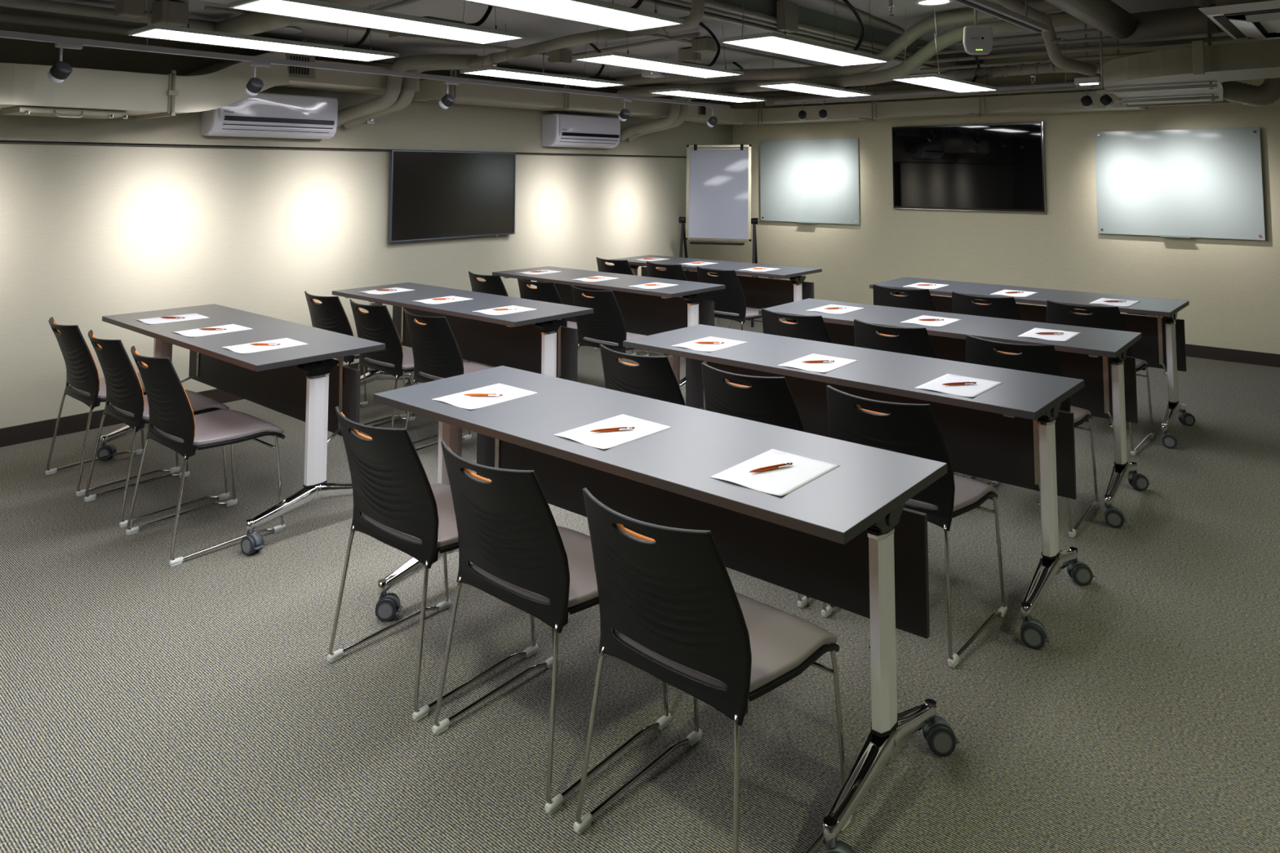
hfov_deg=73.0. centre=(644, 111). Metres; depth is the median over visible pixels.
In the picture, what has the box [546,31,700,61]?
conduit
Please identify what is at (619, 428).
ballpoint pen
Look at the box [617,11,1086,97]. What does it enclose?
insulated pipe
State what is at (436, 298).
ballpoint pen
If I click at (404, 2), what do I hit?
conduit
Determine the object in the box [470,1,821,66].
conduit
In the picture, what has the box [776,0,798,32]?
junction box
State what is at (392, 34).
junction box
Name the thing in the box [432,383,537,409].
paper sheet
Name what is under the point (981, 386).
paper sheet
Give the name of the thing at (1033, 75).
sprinkler head
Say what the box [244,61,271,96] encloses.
track spotlight
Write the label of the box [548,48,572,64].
junction box
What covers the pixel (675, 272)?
chair
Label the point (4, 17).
drain pipe
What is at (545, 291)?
chair
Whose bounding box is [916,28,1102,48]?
conduit
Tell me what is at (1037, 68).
drain pipe
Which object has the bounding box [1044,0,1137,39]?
insulated pipe
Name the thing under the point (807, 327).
chair
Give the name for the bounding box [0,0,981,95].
ceiling
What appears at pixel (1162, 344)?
folding table
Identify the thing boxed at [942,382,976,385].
ballpoint pen
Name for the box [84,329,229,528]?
chair
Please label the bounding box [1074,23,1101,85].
emergency light
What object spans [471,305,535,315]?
paper sheet
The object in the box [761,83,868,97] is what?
diffuser
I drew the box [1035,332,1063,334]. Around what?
ballpoint pen
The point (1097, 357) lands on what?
folding table
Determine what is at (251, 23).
insulated pipe
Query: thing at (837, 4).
conduit
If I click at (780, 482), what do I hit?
paper sheet
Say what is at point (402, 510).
chair
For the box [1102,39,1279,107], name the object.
air duct
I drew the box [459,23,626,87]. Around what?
panel light
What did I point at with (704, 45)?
junction box
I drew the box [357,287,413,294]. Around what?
paper sheet
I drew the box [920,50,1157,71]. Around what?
conduit
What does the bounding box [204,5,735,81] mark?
conduit
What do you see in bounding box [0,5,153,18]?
conduit
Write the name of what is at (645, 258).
ballpoint pen
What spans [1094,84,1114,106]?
track spotlight
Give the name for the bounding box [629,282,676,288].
paper sheet
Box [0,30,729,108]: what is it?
track
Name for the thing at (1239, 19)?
unit
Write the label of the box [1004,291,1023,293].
ballpoint pen
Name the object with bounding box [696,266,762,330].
chair
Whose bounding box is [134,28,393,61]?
diffuser
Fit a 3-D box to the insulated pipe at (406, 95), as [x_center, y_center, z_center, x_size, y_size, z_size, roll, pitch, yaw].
[-1.692,-0.139,6.236,1.148,0.538,0.329,0,-4,8]
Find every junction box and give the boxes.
[114,0,145,18]
[151,0,187,26]
[388,31,416,39]
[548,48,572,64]
[641,69,672,78]
[678,48,701,62]
[691,37,716,53]
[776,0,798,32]
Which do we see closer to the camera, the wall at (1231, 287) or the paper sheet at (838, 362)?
the paper sheet at (838, 362)
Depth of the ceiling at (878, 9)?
6.09 m
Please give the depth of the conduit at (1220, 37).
6.22 m
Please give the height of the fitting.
0.369 m
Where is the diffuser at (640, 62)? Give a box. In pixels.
[580,55,737,77]
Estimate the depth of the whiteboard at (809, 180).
9.48 m
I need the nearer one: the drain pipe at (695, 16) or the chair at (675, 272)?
the drain pipe at (695, 16)
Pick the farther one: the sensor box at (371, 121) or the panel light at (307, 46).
the sensor box at (371, 121)
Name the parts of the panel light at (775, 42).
frame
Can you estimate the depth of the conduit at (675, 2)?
5.42 m
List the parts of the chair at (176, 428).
backrest, sled frame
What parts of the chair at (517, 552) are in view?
backrest, sled frame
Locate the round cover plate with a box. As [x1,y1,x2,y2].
[266,26,302,34]
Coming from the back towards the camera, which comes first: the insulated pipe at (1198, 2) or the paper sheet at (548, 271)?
the paper sheet at (548, 271)
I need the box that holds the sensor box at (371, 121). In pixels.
[365,118,374,124]
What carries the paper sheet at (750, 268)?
on the folding table at (758, 292)
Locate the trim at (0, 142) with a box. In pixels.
[0,142,684,157]
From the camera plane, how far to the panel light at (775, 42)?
4.34 m
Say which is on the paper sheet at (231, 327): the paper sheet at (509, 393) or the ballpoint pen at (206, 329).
the ballpoint pen at (206, 329)
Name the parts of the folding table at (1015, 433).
leg, modesty panel, leg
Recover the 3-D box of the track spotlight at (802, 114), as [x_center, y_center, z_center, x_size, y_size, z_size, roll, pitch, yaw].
[1.583,-0.005,8.748,0.096,0.193,0.131,2,-4,-26]
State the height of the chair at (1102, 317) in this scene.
0.787 m
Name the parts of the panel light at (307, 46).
frame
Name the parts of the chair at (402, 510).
backrest, sled frame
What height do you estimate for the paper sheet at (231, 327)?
0.004 m
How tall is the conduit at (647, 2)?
0.024 m
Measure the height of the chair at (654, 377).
0.787 m
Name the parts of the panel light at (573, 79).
frame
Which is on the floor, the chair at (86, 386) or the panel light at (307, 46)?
the chair at (86, 386)
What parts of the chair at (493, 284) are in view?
backrest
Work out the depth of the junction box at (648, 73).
6.76 m
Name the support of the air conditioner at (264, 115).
attached to the wall at (88, 233)
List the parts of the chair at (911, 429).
backrest, sled frame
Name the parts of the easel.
leg, hinge knob, leg, frame, leg, hinge knob, leg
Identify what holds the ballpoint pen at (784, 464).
on the paper sheet at (780, 482)
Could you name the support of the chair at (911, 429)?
on the floor
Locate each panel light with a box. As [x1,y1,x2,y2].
[127,0,399,62]
[227,0,525,44]
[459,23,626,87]
[463,0,684,31]
[572,3,743,78]
[648,55,767,102]
[718,0,890,66]
[756,54,872,97]
[889,5,999,92]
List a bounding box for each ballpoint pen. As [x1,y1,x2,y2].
[160,316,185,318]
[199,328,226,330]
[249,342,280,345]
[376,288,396,290]
[431,297,453,299]
[463,393,502,396]
[492,308,516,310]
[590,426,635,431]
[644,257,657,259]
[644,284,663,285]
[691,262,706,263]
[693,341,724,343]
[749,462,792,472]
[752,267,768,269]
[801,360,834,363]
[825,306,846,309]
[917,284,935,285]
[918,319,944,320]
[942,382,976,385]
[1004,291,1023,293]
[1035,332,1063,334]
[1104,300,1125,302]
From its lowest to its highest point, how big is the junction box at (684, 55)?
0.086 m
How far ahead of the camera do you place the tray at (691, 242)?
8.78 m
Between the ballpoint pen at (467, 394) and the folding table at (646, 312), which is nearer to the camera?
the ballpoint pen at (467, 394)
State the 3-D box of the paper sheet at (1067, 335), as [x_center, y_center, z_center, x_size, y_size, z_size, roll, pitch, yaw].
[1.933,1.063,4.127,0.210,0.004,0.295,-3,-5,39]
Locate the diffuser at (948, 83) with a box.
[895,76,992,92]
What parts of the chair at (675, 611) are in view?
backrest, sled frame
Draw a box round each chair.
[45,316,180,496]
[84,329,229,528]
[125,345,285,566]
[304,290,407,425]
[327,406,538,721]
[349,298,438,444]
[404,308,493,451]
[431,440,671,815]
[467,271,508,362]
[517,277,605,388]
[571,285,663,359]
[573,487,852,852]
[594,257,644,355]
[600,344,685,405]
[644,261,719,355]
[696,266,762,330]
[701,362,810,608]
[760,307,831,342]
[821,385,1008,668]
[853,319,973,477]
[873,284,936,311]
[951,291,1022,319]
[965,334,1100,537]
[1046,299,1155,455]
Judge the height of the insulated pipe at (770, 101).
0.110 m
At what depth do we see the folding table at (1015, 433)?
3.31 m
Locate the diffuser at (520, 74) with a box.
[465,69,619,87]
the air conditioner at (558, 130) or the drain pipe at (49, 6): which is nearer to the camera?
the drain pipe at (49, 6)
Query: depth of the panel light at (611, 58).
4.98 m
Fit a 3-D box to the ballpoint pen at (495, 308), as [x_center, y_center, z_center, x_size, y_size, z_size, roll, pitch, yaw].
[-0.788,1.107,4.838,0.137,0.010,0.012,1,-4,-10]
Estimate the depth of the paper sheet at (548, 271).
6.68 m
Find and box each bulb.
[49,61,72,79]
[245,77,263,93]
[441,93,454,106]
[619,108,630,119]
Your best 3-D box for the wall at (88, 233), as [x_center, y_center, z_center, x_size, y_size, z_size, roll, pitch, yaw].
[-2.368,0.608,6.339,0.160,2.680,10.290,-3,-5,40]
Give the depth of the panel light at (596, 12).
3.32 m
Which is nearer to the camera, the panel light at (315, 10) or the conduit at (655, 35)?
the panel light at (315, 10)
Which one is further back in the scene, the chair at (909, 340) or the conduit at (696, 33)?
the conduit at (696, 33)
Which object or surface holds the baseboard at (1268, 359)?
attached to the wall at (1231, 287)
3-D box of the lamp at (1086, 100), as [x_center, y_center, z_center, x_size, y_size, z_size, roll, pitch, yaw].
[3.587,-0.087,7.018,0.083,0.089,0.088,-3,-5,40]
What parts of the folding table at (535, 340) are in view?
leg, modesty panel, leg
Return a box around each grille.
[284,52,315,78]
[698,105,706,115]
[1266,19,1279,32]
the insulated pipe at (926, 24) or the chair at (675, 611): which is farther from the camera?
the insulated pipe at (926, 24)
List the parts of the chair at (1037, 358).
backrest, sled frame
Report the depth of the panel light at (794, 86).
6.35 m
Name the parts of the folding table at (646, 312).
modesty panel, leg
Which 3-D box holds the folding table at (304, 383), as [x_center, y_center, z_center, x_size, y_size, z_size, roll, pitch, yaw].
[-2.034,1.442,4.238,1.824,0.742,0.655,-3,-5,41]
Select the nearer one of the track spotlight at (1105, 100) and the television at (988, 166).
the track spotlight at (1105, 100)
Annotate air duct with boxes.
[0,51,289,119]
[275,52,419,94]
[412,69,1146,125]
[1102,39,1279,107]
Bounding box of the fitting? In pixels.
[952,0,1048,32]
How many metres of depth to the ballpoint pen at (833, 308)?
4.88 m
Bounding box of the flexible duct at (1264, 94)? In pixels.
[1222,77,1279,106]
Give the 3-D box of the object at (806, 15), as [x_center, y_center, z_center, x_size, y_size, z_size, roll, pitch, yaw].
[-0.075,-0.695,4.464,0.012,0.200,10.290,-3,-5,40]
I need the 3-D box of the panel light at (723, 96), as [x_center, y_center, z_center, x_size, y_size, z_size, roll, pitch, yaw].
[0.534,-0.271,6.992,0.300,0.308,1.200,-3,-5,40]
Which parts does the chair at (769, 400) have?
backrest, sled frame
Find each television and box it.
[388,149,515,242]
[892,121,1045,213]
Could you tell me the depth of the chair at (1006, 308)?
5.14 m
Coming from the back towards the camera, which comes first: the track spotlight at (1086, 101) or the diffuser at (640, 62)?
the track spotlight at (1086, 101)
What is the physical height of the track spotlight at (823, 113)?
0.194 m
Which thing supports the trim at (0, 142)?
attached to the wall at (88, 233)
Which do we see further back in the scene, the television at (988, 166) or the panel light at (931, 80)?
the television at (988, 166)
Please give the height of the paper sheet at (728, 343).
0.004 m
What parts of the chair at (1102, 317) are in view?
backrest, sled frame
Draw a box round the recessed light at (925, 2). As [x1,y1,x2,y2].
[914,0,953,5]
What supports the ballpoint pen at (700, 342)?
on the paper sheet at (728, 343)
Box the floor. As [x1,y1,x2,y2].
[0,317,1279,852]
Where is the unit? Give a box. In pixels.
[1198,0,1279,39]
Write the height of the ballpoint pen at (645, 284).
0.010 m
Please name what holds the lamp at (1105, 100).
in the track spotlight at (1105, 100)
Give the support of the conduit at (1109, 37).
attached to the ceiling at (878, 9)
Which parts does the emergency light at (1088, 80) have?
hanger rod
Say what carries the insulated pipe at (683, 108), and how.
attached to the wall at (88, 233)
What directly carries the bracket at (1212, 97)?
hanging from the ceiling at (878, 9)
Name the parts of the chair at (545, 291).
backrest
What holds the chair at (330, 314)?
on the floor
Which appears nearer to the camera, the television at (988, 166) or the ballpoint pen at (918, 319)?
the ballpoint pen at (918, 319)
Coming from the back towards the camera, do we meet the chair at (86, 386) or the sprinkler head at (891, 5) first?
the sprinkler head at (891, 5)
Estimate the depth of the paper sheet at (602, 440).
2.57 m
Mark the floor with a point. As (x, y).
(198, 704)
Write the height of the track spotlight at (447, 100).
0.189 m
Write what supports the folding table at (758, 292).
on the floor
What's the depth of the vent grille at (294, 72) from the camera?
5.61 m
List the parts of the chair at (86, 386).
backrest, sled frame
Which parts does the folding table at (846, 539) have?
leg, modesty panel, leg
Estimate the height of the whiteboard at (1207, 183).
0.900 m
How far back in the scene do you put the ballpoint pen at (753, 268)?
6.89 m
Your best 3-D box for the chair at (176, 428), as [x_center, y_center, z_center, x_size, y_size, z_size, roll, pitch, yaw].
[-1.866,1.378,3.643,0.465,0.787,0.535,-3,-5,40]
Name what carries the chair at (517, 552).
on the floor
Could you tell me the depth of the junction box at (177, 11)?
4.55 m
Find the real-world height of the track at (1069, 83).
0.024 m
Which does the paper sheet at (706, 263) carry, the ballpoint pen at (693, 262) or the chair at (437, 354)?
the ballpoint pen at (693, 262)
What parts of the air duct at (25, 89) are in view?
handle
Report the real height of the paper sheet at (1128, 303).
0.004 m
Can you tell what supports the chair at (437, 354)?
on the floor
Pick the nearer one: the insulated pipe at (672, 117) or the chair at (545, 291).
the chair at (545, 291)
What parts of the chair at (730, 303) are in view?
backrest, sled frame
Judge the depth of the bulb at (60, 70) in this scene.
4.04 m
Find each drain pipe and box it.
[0,0,217,31]
[0,12,639,88]
[466,0,705,68]
[906,61,1101,79]
[991,0,1097,75]
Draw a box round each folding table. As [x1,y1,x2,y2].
[97,303,385,555]
[332,282,593,386]
[373,365,959,852]
[492,266,725,390]
[607,254,822,309]
[622,324,1094,649]
[758,297,1150,528]
[869,276,1196,448]
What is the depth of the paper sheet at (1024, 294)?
5.53 m
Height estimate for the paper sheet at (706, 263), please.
0.004 m
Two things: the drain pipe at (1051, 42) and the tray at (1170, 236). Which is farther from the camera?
the tray at (1170, 236)
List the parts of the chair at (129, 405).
backrest, sled frame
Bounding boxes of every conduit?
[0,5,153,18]
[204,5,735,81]
[338,0,422,24]
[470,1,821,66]
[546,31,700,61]
[631,0,951,71]
[660,0,964,70]
[679,0,973,70]
[821,0,905,34]
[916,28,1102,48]
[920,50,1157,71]
[924,35,1250,63]
[937,35,1125,53]
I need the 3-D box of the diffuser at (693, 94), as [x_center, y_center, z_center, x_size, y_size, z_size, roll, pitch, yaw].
[0.534,-0.121,6.982,0.272,0.004,1.172,-3,-5,40]
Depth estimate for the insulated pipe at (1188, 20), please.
5.29 m
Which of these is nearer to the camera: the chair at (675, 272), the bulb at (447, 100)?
the bulb at (447, 100)
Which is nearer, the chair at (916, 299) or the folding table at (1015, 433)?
the folding table at (1015, 433)
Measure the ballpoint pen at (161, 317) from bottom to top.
0.010 m
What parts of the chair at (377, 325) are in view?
backrest, sled frame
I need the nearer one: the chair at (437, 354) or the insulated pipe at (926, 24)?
the chair at (437, 354)
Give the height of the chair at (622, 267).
0.787 m
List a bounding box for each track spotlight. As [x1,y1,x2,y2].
[47,42,82,82]
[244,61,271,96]
[439,80,458,109]
[617,97,632,120]
[706,106,719,127]
[794,101,806,120]
[814,100,826,119]
[1075,84,1093,108]
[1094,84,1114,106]
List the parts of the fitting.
hanger rod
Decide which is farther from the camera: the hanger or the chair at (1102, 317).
the chair at (1102, 317)
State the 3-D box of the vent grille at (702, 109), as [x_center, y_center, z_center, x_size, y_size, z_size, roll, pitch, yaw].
[0.600,-0.020,8.990,0.017,0.120,0.110,-3,-5,40]
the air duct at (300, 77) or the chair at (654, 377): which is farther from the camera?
the air duct at (300, 77)
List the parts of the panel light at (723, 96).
frame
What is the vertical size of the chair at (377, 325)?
0.787 m
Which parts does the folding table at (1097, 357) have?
leg, modesty panel, leg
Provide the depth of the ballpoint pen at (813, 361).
3.50 m
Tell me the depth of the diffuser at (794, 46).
4.32 m
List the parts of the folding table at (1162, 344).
modesty panel, leg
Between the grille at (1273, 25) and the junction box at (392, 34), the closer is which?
the grille at (1273, 25)
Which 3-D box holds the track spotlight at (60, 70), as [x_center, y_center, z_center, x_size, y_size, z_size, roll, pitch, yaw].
[-2.740,-0.229,4.085,0.106,0.189,0.126,-3,-5,40]
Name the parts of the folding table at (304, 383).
leg, modesty panel, leg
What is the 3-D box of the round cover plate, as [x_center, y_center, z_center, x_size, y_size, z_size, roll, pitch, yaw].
[-2.296,-0.515,5.453,0.244,0.012,0.244,-3,-5,40]
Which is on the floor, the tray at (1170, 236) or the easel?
the easel
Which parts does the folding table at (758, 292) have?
leg, modesty panel, leg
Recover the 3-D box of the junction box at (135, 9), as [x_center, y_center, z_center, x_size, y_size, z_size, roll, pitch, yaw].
[-2.642,-0.541,4.432,0.120,0.106,0.100,-3,-5,40]
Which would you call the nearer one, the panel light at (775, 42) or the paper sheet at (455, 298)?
the panel light at (775, 42)
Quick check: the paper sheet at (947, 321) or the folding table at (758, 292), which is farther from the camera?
the folding table at (758, 292)
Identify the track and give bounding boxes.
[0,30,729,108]
[773,82,1101,103]
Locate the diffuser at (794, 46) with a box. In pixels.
[724,36,885,65]
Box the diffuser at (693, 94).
[654,90,759,102]
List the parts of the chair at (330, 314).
backrest, sled frame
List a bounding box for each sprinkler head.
[888,0,893,15]
[1031,73,1035,83]
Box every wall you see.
[0,9,733,428]
[732,38,1279,354]
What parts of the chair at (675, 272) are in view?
backrest, sled frame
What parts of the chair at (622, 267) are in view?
backrest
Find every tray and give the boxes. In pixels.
[689,240,744,245]
[796,221,816,223]
[1160,235,1191,238]
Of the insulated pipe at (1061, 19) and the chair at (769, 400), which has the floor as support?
the chair at (769, 400)
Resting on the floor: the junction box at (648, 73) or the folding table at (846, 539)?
the folding table at (846, 539)
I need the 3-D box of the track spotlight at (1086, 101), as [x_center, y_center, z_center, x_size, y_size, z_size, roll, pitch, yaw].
[3.577,-0.122,7.040,0.123,0.195,0.105,-3,-5,40]
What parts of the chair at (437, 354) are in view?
backrest, sled frame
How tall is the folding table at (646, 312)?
0.742 m
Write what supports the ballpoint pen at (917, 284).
on the paper sheet at (936, 286)
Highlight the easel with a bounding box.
[679,143,758,327]
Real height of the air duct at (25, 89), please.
0.480 m
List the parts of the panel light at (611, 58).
frame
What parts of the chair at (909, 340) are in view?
backrest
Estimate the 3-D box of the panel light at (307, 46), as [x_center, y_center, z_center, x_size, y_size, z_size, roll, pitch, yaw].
[-1.803,-0.468,4.222,0.300,0.308,1.200,-3,-5,40]
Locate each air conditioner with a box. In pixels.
[200,92,337,139]
[542,113,620,148]
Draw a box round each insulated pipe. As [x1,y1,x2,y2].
[213,0,384,35]
[337,53,477,127]
[342,56,491,130]
[615,0,1062,86]
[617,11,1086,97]
[619,95,690,142]
[626,92,737,142]
[764,79,1101,106]
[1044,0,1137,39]
[1125,3,1224,40]
[1192,0,1214,6]
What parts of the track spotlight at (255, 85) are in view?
stem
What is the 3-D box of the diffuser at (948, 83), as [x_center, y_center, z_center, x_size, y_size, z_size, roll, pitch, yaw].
[2.112,-0.187,6.029,0.272,0.004,1.172,-3,-5,40]
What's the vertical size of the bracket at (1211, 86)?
0.614 m
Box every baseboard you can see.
[0,362,368,447]
[1185,343,1279,367]
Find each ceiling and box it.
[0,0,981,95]
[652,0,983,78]
[786,0,1229,55]
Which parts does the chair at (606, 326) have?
backrest, sled frame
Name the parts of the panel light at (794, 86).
frame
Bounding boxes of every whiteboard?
[760,137,859,224]
[1093,127,1265,240]
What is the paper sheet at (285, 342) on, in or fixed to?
on the folding table at (304, 383)
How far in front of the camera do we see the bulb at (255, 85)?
4.74 m
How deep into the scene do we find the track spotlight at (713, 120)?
7.98 m
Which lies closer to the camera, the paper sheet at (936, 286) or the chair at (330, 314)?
the chair at (330, 314)
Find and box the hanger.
[146,0,150,44]
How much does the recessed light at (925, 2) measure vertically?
0.018 m
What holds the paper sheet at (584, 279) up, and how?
on the folding table at (646, 312)
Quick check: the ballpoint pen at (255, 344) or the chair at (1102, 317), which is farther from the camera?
the chair at (1102, 317)
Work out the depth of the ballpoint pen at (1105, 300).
5.15 m
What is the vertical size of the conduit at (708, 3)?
0.048 m
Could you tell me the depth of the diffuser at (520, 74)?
5.60 m
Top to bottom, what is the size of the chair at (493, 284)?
0.787 m
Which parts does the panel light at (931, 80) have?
frame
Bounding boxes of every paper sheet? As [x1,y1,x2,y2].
[136,313,208,324]
[173,324,252,337]
[221,337,307,353]
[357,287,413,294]
[413,295,472,304]
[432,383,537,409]
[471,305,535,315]
[520,269,561,274]
[553,414,672,448]
[570,275,618,281]
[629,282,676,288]
[636,257,668,261]
[671,336,746,351]
[677,261,717,265]
[710,448,840,496]
[739,266,779,271]
[777,353,857,372]
[807,304,863,314]
[901,315,961,326]
[904,282,948,288]
[915,373,1002,397]
[990,289,1037,297]
[1017,327,1080,341]
[1088,297,1140,306]
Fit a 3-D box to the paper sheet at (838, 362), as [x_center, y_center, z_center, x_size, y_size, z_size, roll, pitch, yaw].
[0.704,1.019,3.507,0.210,0.004,0.295,-3,-5,39]
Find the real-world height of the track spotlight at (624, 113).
0.190 m
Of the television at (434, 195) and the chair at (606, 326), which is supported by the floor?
the chair at (606, 326)
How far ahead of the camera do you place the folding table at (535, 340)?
5.13 m
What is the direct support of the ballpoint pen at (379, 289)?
on the paper sheet at (398, 289)
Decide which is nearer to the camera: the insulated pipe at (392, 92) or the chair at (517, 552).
the chair at (517, 552)
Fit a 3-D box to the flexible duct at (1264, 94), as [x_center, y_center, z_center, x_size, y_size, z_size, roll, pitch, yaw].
[4.340,-0.152,6.180,0.452,0.236,0.179,-3,-5,34]
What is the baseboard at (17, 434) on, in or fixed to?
attached to the wall at (88, 233)
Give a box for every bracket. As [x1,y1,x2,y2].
[1097,5,1217,95]
[1115,33,1218,105]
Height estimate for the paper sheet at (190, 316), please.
0.004 m
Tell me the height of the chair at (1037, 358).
0.787 m
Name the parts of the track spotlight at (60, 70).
stem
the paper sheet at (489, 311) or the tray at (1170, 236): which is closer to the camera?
the paper sheet at (489, 311)
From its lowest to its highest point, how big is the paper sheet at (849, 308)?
0.004 m
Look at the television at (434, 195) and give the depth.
7.06 m

